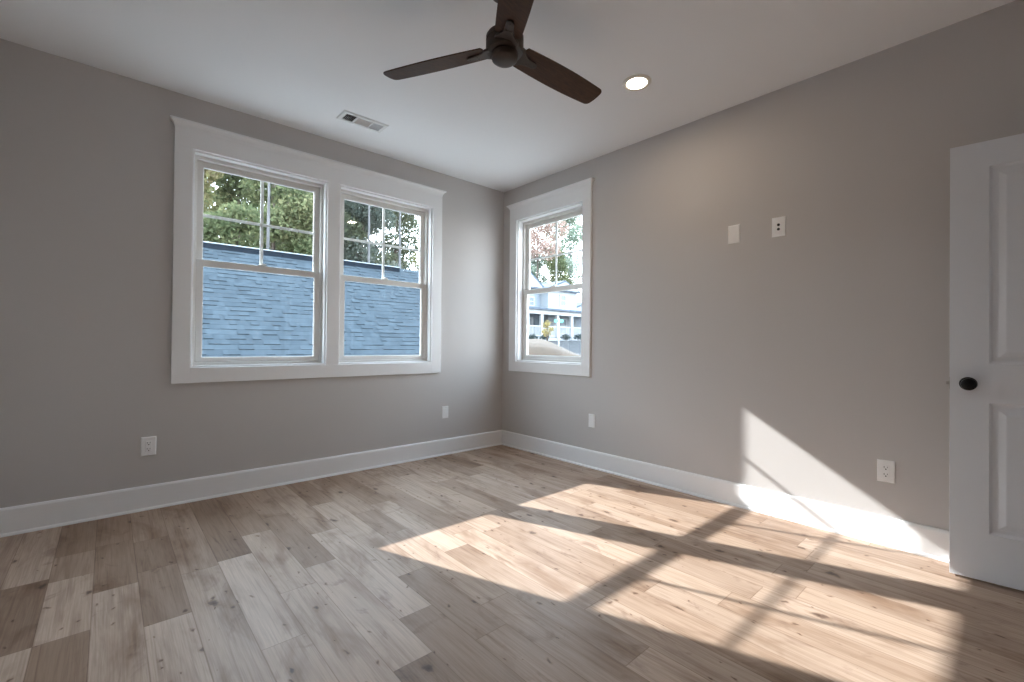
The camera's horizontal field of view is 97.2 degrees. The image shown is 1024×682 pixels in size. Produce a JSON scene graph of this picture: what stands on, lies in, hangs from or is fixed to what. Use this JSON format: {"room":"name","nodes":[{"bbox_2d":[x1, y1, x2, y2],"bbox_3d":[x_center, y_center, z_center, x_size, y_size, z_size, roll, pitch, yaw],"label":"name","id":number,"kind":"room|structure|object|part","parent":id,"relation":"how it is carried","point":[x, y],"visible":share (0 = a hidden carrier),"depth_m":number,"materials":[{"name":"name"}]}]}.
{"room":"empty bedroom","nodes":[
{"label":"empty bedroom","id":0,"kind":"room"},
{"bbox_2d":[0,38,503,507],"bbox_3d":[-1.565,-0.275,3.703,4.100,2.740,0.150,1,-1,-42],"label":"wall","id":1,"kind":"structure","parent":0,"point":[87,152],"depth_m":2.85,"materials":[{"name":"grey paint"}]},
{"bbox_2d":[141,436,155,455],"bbox_3d":[-2.340,0.677,2.905,0.078,0.120,0.009,1,-1,-42],"label":"power outlet","id":2,"kind":"object","parent":1,"relation":"attached to","point":[148,444],"visible":1,"depth_m":2.90,"materials":[{"name":"plastic"}]},
{"bbox_2d":[145,441,151,451],"bbox_3d":[-2.338,0.677,2.903,0.033,0.067,0.003,1,-1,-42],"label":"receptacle","id":3,"kind":"object","parent":2,"relation":"attached to","point":[148,444],"depth_m":2.90,"materials":[{"name":"plastic"}]},
{"bbox_2d":[0,430,501,537],"bbox_3d":[-1.518,1.018,3.627,3.800,0.154,0.028,1,-1,-42],"label":"baseboard","id":4,"kind":"structure","parent":1,"relation":"attached to","point":[20,519],"depth_m":3.12,"materials":[{"name":"white paint"}]},
{"bbox_2d":[190,150,326,367],"bbox_3d":[-1.880,-0.555,3.402,0.897,1.480,0.124,1,-1,-42],"label":"window","id":5,"kind":"structure","parent":1,"relation":"in","point":[201,160],"depth_m":3.39,"materials":[{"name":"white paint"}]},
{"bbox_3d":[-1.887,-0.207,3.404,0.833,0.716,0.026,1,-1,-42],"label":"sash","id":6,"kind":"part","parent":5,"relation":"part of","materials":[{"name":"white plastic"}]},
{"bbox_3d":[-1.901,-0.890,3.432,0.833,0.737,0.026,1,-1,-42],"label":"sash","id":7,"kind":"part","parent":5,"relation":"part of","materials":[{"name":"white plastic"}]},
{"bbox_2d":[203,181,312,264],"bbox_3d":[-1.907,-0.892,3.438,0.759,0.654,0.004,1,-1,-42],"label":"grille","id":8,"kind":"object","parent":5,"relation":"attached to","point":[261,224],"depth_m":3.44,"materials":[{"name":"white plastic"}]},
{"bbox_2d":[170,115,446,383],"bbox_3d":[-1.456,-0.584,3.668,2.141,1.757,0.049,1,-1,-42],"label":"trim","id":9,"kind":"structure","parent":1,"relation":"attached to","point":[190,135],"depth_m":3.47,"materials":[{"name":"white paint"}]},
{"bbox_3d":[-2.205,-0.509,3.017,0.101,1.583,0.021,1,-1,-42],"label":"casing","id":10,"kind":"part","parent":9,"relation":"part of","materials":[{"name":"white paint"}]},
{"bbox_3d":[-1.458,-1.350,3.684,2.085,0.122,0.021,1,-1,-42],"label":"head casing","id":11,"kind":"part","parent":9,"relation":"part of","materials":[{"name":"white paint"}]},
{"bbox_3d":[-1.473,0.243,3.672,1.882,0.103,0.021,1,-1,-42],"label":"sill casing","id":12,"kind":"part","parent":9,"relation":"part of","materials":[{"name":"white paint"}]},
{"bbox_3d":[-1.461,-0.549,3.682,0.100,1.480,0.021,1,-1,-42],"label":"mullion casing","id":13,"kind":"part","parent":9,"relation":"part of","materials":[{"name":"white paint"}]},
{"bbox_3d":[-0.727,-0.485,4.338,0.102,1.583,0.021,1,-1,-42],"label":"casing","id":14,"kind":"part","parent":9,"relation":"part of","materials":[{"name":"white paint"}]},
{"bbox_2d":[338,186,431,363],"bbox_3d":[-1.141,-0.543,4.063,0.885,1.480,0.124,1,-1,-42],"label":"window","id":15,"kind":"structure","parent":1,"relation":"in","point":[347,193],"depth_m":4.13,"materials":[{"name":"white paint"}]},
{"bbox_2d":[344,208,418,278],"bbox_3d":[-1.168,-0.880,4.099,0.747,0.654,0.004,1,-1,-42],"label":"grille","id":16,"kind":"object","parent":15,"relation":"attached to","point":[382,244],"depth_m":4.10,"materials":[{"name":"white plastic"}]},
{"bbox_3d":[-1.148,-0.195,4.064,0.821,0.716,0.026,1,-1,-42],"label":"sash","id":17,"kind":"part","parent":15,"relation":"part of","materials":[{"name":"white plastic"}]},
{"bbox_3d":[-1.162,-0.878,4.092,0.821,0.737,0.026,1,-1,-42],"label":"sash","id":18,"kind":"part","parent":15,"relation":"part of","materials":[{"name":"white plastic"}]},
{"bbox_2d":[442,406,447,418],"bbox_3d":[-0.652,0.696,4.413,0.072,0.118,0.008,1,-1,-42],"label":"wall plate","id":19,"kind":"object","parent":1,"relation":"attached to","point":[444,408],"visible":1,"depth_m":4.41,"materials":[{"name":"plastic"}]},
{"bbox_2d":[0,0,1015,191],"bbox_3d":[0.484,-1.691,1.698,4.450,0.100,5.870,1,-1,-42],"label":"ceiling","id":20,"kind":"structure","parent":0,"point":[297,64],"depth_m":2.59,"materials":[{"name":"white paint"}]},
{"bbox_2d":[336,110,388,132],"bbox_3d":[-1.116,-1.638,3.379,0.344,0.010,0.156,1,-1,-42],"label":"ceiling vent","id":21,"kind":"object","parent":20,"relation":"in","point":[347,116],"visible":1,"depth_m":3.36,"materials":[{"name":"metal"}]},
{"bbox_2d":[383,0,601,103],"bbox_3d":[0.056,-1.456,2.159,1.019,0.370,1.138,1,-1,-42],"label":"ceiling fan","id":22,"kind":"object","parent":20,"relation":"hanging from","point":[505,48],"visible":1,"depth_m":2.13,"materials":[{"name":"brown wood"}]},
{"bbox_3d":[-0.375,-1.339,2.192,0.546,0.036,0.135,0,0,21],"label":"blade","id":23,"kind":"part","parent":22,"relation":"part of","materials":[{"name":"brown wood"}]},
{"bbox_3d":[-0.151,-1.329,2.109,0.133,0.034,0.109,0,0,21],"label":"blade arm","id":24,"kind":"part","parent":22,"relation":"part of","materials":[{"name":"brown metal"}]},
{"bbox_3d":[-0.015,-1.329,1.938,0.109,0.034,0.133,1,0,-9],"label":"blade arm","id":25,"kind":"part","parent":22,"relation":"part of","materials":[{"name":"brown metal"}]},
{"bbox_3d":[0.026,-1.339,1.703,0.135,0.036,0.546,1,0,-9],"label":"blade","id":26,"kind":"part","parent":22,"relation":"part of","materials":[{"name":"brown wood"}]},
{"bbox_3d":[0.063,-1.327,2.143,0.135,0.034,0.109,1,-1,-42],"label":"blade arm","id":27,"kind":"part","parent":22,"relation":"part of","materials":[{"name":"brown metal"}]},
{"bbox_3d":[0.247,-1.333,2.296,0.548,0.036,0.139,1,-1,-42],"label":"blade","id":28,"kind":"part","parent":22,"relation":"part of","materials":[{"name":"brown wood"}]},
{"bbox_2d":[622,74,650,90],"bbox_3d":[0.787,-1.625,2.844,0.176,0.009,0.176,1,-1,-42],"label":"recessed light","id":29,"kind":"object","parent":20,"relation":"in","point":[637,82],"visible":1,"depth_m":2.83,"materials":[{"name":"beige plastic"}]},
{"bbox_2d":[0,445,1023,681],"bbox_3d":[0.395,1.098,1.619,4.650,0.001,5.870,1,-1,-42],"label":"floor","id":30,"kind":"structure","parent":0,"point":[499,563],"depth_m":1.97,"materials":[{"name":"brown wood"}]},
{"bbox_2d":[502,0,1023,530],"bbox_3d":[1.430,-0.250,3.315,0.150,2.740,4.420,1,-1,-42],"label":"wall","id":31,"kind":"structure","parent":0,"point":[812,355],"depth_m":2.82,"materials":[{"name":"grey paint"}]},
{"bbox_2d":[517,202,581,364],"bbox_3d":[0.400,-0.526,4.461,0.136,1.480,0.882,1,-1,-42],"label":"window","id":32,"kind":"structure","parent":31,"relation":"in","point":[525,225],"depth_m":4.73,"materials":[{"name":"white paint"}]},
{"bbox_3d":[0.406,-0.177,4.466,0.026,0.716,0.818,1,-1,-42],"label":"sash","id":33,"kind":"part","parent":32,"relation":"part of","materials":[{"name":"clear glass"}]},
{"bbox_3d":[0.434,-0.861,4.491,0.026,0.737,0.818,1,-1,-42],"label":"sash","id":34,"kind":"part","parent":32,"relation":"part of","materials":[{"name":"white plastic"}]},
{"bbox_2d":[530,222,581,285],"bbox_3d":[0.441,-0.862,4.497,0.004,0.654,0.744,1,-1,-42],"label":"grille","id":35,"kind":"object","parent":32,"relation":"attached to","point":[541,223],"depth_m":4.51,"materials":[{"name":"white plastic"}]},
{"bbox_2d":[506,177,594,376],"bbox_3d":[0.329,-0.562,4.404,0.049,1.757,1.140,1,-1,-42],"label":"trim","id":36,"kind":"structure","parent":31,"relation":"attached to","point":[581,191],"depth_m":4.26,"materials":[{"name":"white paint"}]},
{"bbox_3d":[0.013,-0.475,4.778,0.021,1.583,0.106,1,-1,-42],"label":"casing","id":37,"kind":"part","parent":36,"relation":"part of","materials":[{"name":"white paint"}]},
{"bbox_3d":[0.336,0.265,4.404,0.021,0.103,0.882,1,-1,-42],"label":"sill casing","id":38,"kind":"part","parent":36,"relation":"part of","materials":[{"name":"white paint"}]},
{"bbox_3d":[0.347,-1.327,4.420,0.021,0.122,1.084,1,-1,-42],"label":"head casing","id":39,"kind":"part","parent":36,"relation":"part of","materials":[{"name":"white paint"}]},
{"bbox_3d":[0.668,-0.475,4.045,0.021,1.583,0.096,1,-1,-42],"label":"casing","id":40,"kind":"part","parent":36,"relation":"part of","materials":[{"name":"white paint"}]},
{"bbox_2d":[588,414,594,427],"bbox_3d":[0.705,0.706,3.991,0.008,0.118,0.072,1,-1,-42],"label":"wall plate","id":41,"kind":"object","parent":31,"relation":"attached to","point":[591,423],"visible":1,"depth_m":3.99,"materials":[{"name":"plastic"}]},
{"bbox_2d":[502,430,948,562],"bbox_3d":[1.302,1.042,3.302,0.028,0.154,4.270,1,-1,-42],"label":"baseboard","id":42,"kind":"structure","parent":31,"relation":"attached to","point":[918,539],"depth_m":2.92,"materials":[{"name":"white paint"}]},
{"bbox_2d":[728,224,739,243],"bbox_3d":[1.525,-0.734,3.099,0.008,0.124,0.078,1,-1,-42],"label":"wall plate","id":43,"kind":"object","parent":31,"relation":"attached to","point":[733,231],"visible":1,"depth_m":3.10,"materials":[{"name":"plastic"}]},
{"bbox_2d":[772,216,785,236],"bbox_3d":[1.709,-0.733,2.892,0.009,0.124,0.078,1,-1,-42],"label":"wall plate","id":44,"kind":"object","parent":31,"relation":"attached to","point":[779,223],"visible":1,"depth_m":2.89,"materials":[{"name":"plastic"}]},
{"bbox_2d":[877,459,894,483],"bbox_3d":[2.055,0.715,2.479,0.009,0.120,0.078,1,-1,-42],"label":"power outlet","id":45,"kind":"object","parent":31,"relation":"attached to","point":[885,468],"visible":1,"depth_m":2.48,"materials":[{"name":"plastic"}]},
{"bbox_2d":[882,465,889,477],"bbox_3d":[2.054,0.715,2.478,0.003,0.067,0.033,1,-1,-42],"label":"receptacle","id":46,"kind":"object","parent":45,"relation":"attached to","point":[885,468],"depth_m":2.48,"materials":[{"name":"plastic"}]},
{"bbox_3d":[1.380,-0.273,0.407,3.800,2.740,0.150,1,-1,-42],"label":"wall","id":47,"kind":"structure","parent":0,"visible":0},
{"bbox_2d":[946,133,1023,590],"bbox_3d":[2.387,0.090,1.915,0.785,2.032,0.160,0,-1,43],"label":"door","id":48,"kind":"structure","parent":47,"relation":"in","point":[986,381],"depth_m":2.08,"materials":[{"name":"white paint"}]},
{"bbox_3d":[2.121,0.200,2.095,0.062,0.062,0.066,0,-1,43],"label":"knob","id":49,"kind":"part","parent":48,"relation":"part of","materials":[{"name":"black metal"}]},
{"label":"outside","id":50,"kind":"structure","parent":0,"visible":0},
{"bbox_2d":[549,340,580,354],"bbox_3d":[0.608,1.976,32.972,82.500,4.330,68.900,1,-1,-42],"label":"ground","id":51,"kind":"structure","parent":50,"point":[574,346],"depth_m":25.78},
{"bbox_2d":[203,169,223,211],"bbox_3d":[-17.100,-3.518,23.438,5.417,14.866,7.072,0,0,26],"label":"leafy tree","id":52,"kind":"object","parent":51,"relation":"on","point":[210,174],"visible":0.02,"depth_m":23.24,"materials":[{"name":"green plant"}]},
{"bbox_2d":[203,200,259,247],"bbox_3d":[-11.878,-1.067,18.984,3.458,9.976,3.256,1,-1,-42],"label":"leafy tree","id":53,"kind":"object","parent":51,"relation":"on","point":[229,232],"visible":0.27,"depth_m":18.87,"materials":[{"name":"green plant"}]},
{"bbox_2d":[203,172,275,249],"bbox_3d":[-20.826,-6.197,35.757,8.026,20.329,6.793,1,-1,-42],"label":"leafy tree","id":54,"kind":"object","parent":51,"relation":"on","point":[227,189],"visible":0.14,"depth_m":34.40,"materials":[{"name":"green plant"}]},
{"bbox_2d":[266,183,269,249],"bbox_3d":[-9.745,-5.219,18.799,2.856,18.312,2.921,1,-1,-42],"label":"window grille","id":55,"kind":"object","parent":51,"relation":"on","point":[268,199],"visible":0.02,"depth_m":18.34,"materials":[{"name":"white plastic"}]},
{"bbox_2d":[237,178,312,255],"bbox_3d":[-12.259,-3.318,23.886,5.500,14.568,4.488,0,-1,38],"label":"leafy tree","id":56,"kind":"object","parent":51,"relation":"on","point":[292,210],"visible":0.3,"depth_m":22.85,"materials":[{"name":"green plant"}]},
{"bbox_2d":[202,241,419,356],"bbox_3d":[-8.437,0.846,8.445,16.300,6.146,8.320,1,-1,-42],"label":"building","id":57,"kind":"structure","parent":51,"relation":"on","point":[246,313],"depth_m":9.76,"materials":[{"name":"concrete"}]},
{"bbox_2d":[203,241,399,271],"bbox_3d":[-8.670,-2.143,8.249,14.420,0.176,0.300,1,-1,-42],"label":"roof edge","id":58,"kind":"object","parent":57,"relation":"attached to","point":[211,246],"depth_m":10.86,"materials":[{"name":"blue"}]},
{"bbox_2d":[263,188,366,252],"bbox_3d":[-12.879,-3.658,28.353,6.382,15.289,5.886,1,-1,-42],"label":"leafy tree","id":59,"kind":"object","parent":51,"relation":"on","point":[355,231],"visible":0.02,"depth_m":27.95,"materials":[{"name":"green plant"}]},
{"bbox_2d":[344,200,380,263],"bbox_3d":[-12.812,-4.685,34.917,6.029,17.437,6.186,1,0,-3],"label":"leafy tree","id":60,"kind":"object","parent":51,"relation":"on","point":[372,254],"visible":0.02,"depth_m":35.73,"materials":[{"name":"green plant"}]},
{"bbox_2d":[367,205,369,262],"bbox_3d":[-8.617,-5.186,25.798,2.846,18.373,3.826,1,-1,-42],"label":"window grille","id":61,"kind":"object","parent":51,"relation":"on","point":[368,259],"visible":0.02,"depth_m":25.81,"materials":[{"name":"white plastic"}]},
{"bbox_2d":[344,200,402,268],"bbox_3d":[-9.659,-3.422,29.056,5.355,14.888,4.392,1,0,-9],"label":"leafy tree","id":62,"kind":"object","parent":51,"relation":"on","point":[376,213],"visible":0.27,"depth_m":28.72,"materials":[{"name":"green leaf"},{"name":"brown bark"}]},
{"bbox_2d":[354,210,410,269],"bbox_3d":[-13.111,-5.387,40.817,7.617,18.952,5.778,1,-1,-42],"label":"leafy tree","id":63,"kind":"object","parent":51,"relation":"on","point":[377,247],"visible":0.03,"depth_m":40.86,"materials":[{"name":"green plant"}]},
{"bbox_2d":[375,210,419,270],"bbox_3d":[-8.856,-4.558,36.309,4.501,17.280,4.950,1,-1,-42],"label":"leafy tree","id":64,"kind":"object","parent":51,"relation":"on","point":[408,222],"visible":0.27,"depth_m":35.79,"materials":[{"name":"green plant"}]},
{"bbox_2d":[398,212,400,268],"bbox_3d":[-7.171,-5.232,27.932,3.154,18.526,3.666,1,-1,-42],"label":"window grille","id":65,"kind":"object","parent":51,"relation":"on","point":[399,250],"visible":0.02,"depth_m":27.71,"materials":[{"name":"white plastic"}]},
{"bbox_2d":[409,252,418,270],"bbox_3d":[-5.956,-1.224,31.755,3.049,10.614,2.966,1,-1,-42],"label":"leafy tree","id":66,"kind":"object","parent":51,"relation":"on","point":[414,261],"visible":0.06,"depth_m":31.48,"materials":[{"name":"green plant"}]},
{"bbox_2d":[528,334,537,338],"bbox_3d":[1.475,-0.216,32.047,0.922,0.615,0.641,1,-1,-42],"label":"shrub","id":67,"kind":"object","parent":51,"relation":"on","point":[533,336],"visible":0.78,"depth_m":31.96,"materials":[{"name":"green plant"}]},
{"bbox_2d":[531,246,547,283],"bbox_3d":[2.530,-6.697,63.601,5.926,14.206,5.099,1,-1,-42],"label":"leafy tree","id":68,"kind":"object","parent":51,"relation":"on","point":[544,279],"visible":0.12,"depth_m":63.75,"materials":[{"name":"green plant"}]},
{"bbox_2d":[531,221,568,278],"bbox_3d":[3.354,-9.009,56.663,7.299,18.731,5.323,0,-1,34],"label":"autumn tree","id":69,"kind":"object","parent":51,"relation":"on","point":[535,236],"visible":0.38,"depth_m":55.66,"materials":[{"name":"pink plant"}]},
{"bbox_2d":[528,273,580,340],"bbox_3d":[2.277,-3.183,40.865,16.215,6.400,11.550,1,-1,-42],"label":"house","id":70,"kind":"structure","parent":51,"relation":"on","point":[563,305],"depth_m":37.30,"materials":[{"name":"grey"}]},
{"bbox_3d":[2.114,-1.105,37.548,0.670,1.690,0.080,1,-1,-42],"label":"shutter panel","id":71,"kind":"part","parent":70,"relation":"part of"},
{"bbox_3d":[4.985,-0.700,36.077,12.700,0.790,0.060,1,-1,-42],"label":"porch rail","id":72,"kind":"part","parent":70,"relation":"part of","materials":[{"name":"white wood"}]},
{"bbox_3d":[4.279,-1.234,38.303,0.820,1.120,0.020,1,-1,-42],"label":"pane","id":73,"kind":"part","parent":70,"relation":"part of","materials":[{"name":"clear glass"}]},
{"bbox_3d":[4.336,-3.434,38.353,0.620,0.820,0.020,1,-1,-42],"label":"pane","id":74,"kind":"part","parent":70,"relation":"part of","materials":[{"name":"white glass"}]},
{"bbox_2d":[528,339,580,356],"bbox_3d":[1.679,1.772,14.185,5.000,3.658,5.600,1,0,0],"label":"bank","id":75,"kind":"object","parent":51,"relation":"on","point":[535,346],"visible":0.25,"depth_m":12.30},
{"bbox_2d":[542,320,553,340],"bbox_3d":[1.087,-0.217,13.966,0.392,0.876,0.494,1,0,-6],"label":"sapling","id":76,"kind":"object","parent":75,"relation":"on","point":[546,334],"visible":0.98,"depth_m":13.93,"materials":[{"name":"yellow plant"}]},
{"bbox_2d":[554,318,562,345],"bbox_3d":[1.656,-0.055,16.003,0.283,1.510,0.159,1,-1,-35],"label":"street sign","id":77,"kind":"object","parent":51,"relation":"on","point":[558,320],"visible":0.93,"depth_m":15.99,"materials":[{"name":"white metal"}]},
{"bbox_2d":[543,251,574,284],"bbox_3d":[6.171,-5.685,58.222,4.253,12.159,4.753,0,-1,31],"label":"leafy tree","id":78,"kind":"object","parent":51,"relation":"on","point":[561,264],"visible":0.35,"depth_m":57.57,"materials":[{"name":"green plant"}]},
{"bbox_2d":[544,215,581,283],"bbox_3d":[7.719,-10.479,63.324,6.601,21.854,6.882,1,-1,-42],"label":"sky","id":79,"kind":"structure","parent":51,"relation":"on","point":[574,235],"depth_m":62.98,"materials":[{"name":"white"}]},
{"bbox_2d":[560,334,570,339],"bbox_3d":[4.123,-0.268,34.429,0.938,0.621,0.661,1,-1,-42],"label":"shrub","id":80,"kind":"object","parent":51,"relation":"on","point":[566,336],"visible":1,"depth_m":34.37,"materials":[{"name":"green plant"}]}
]}

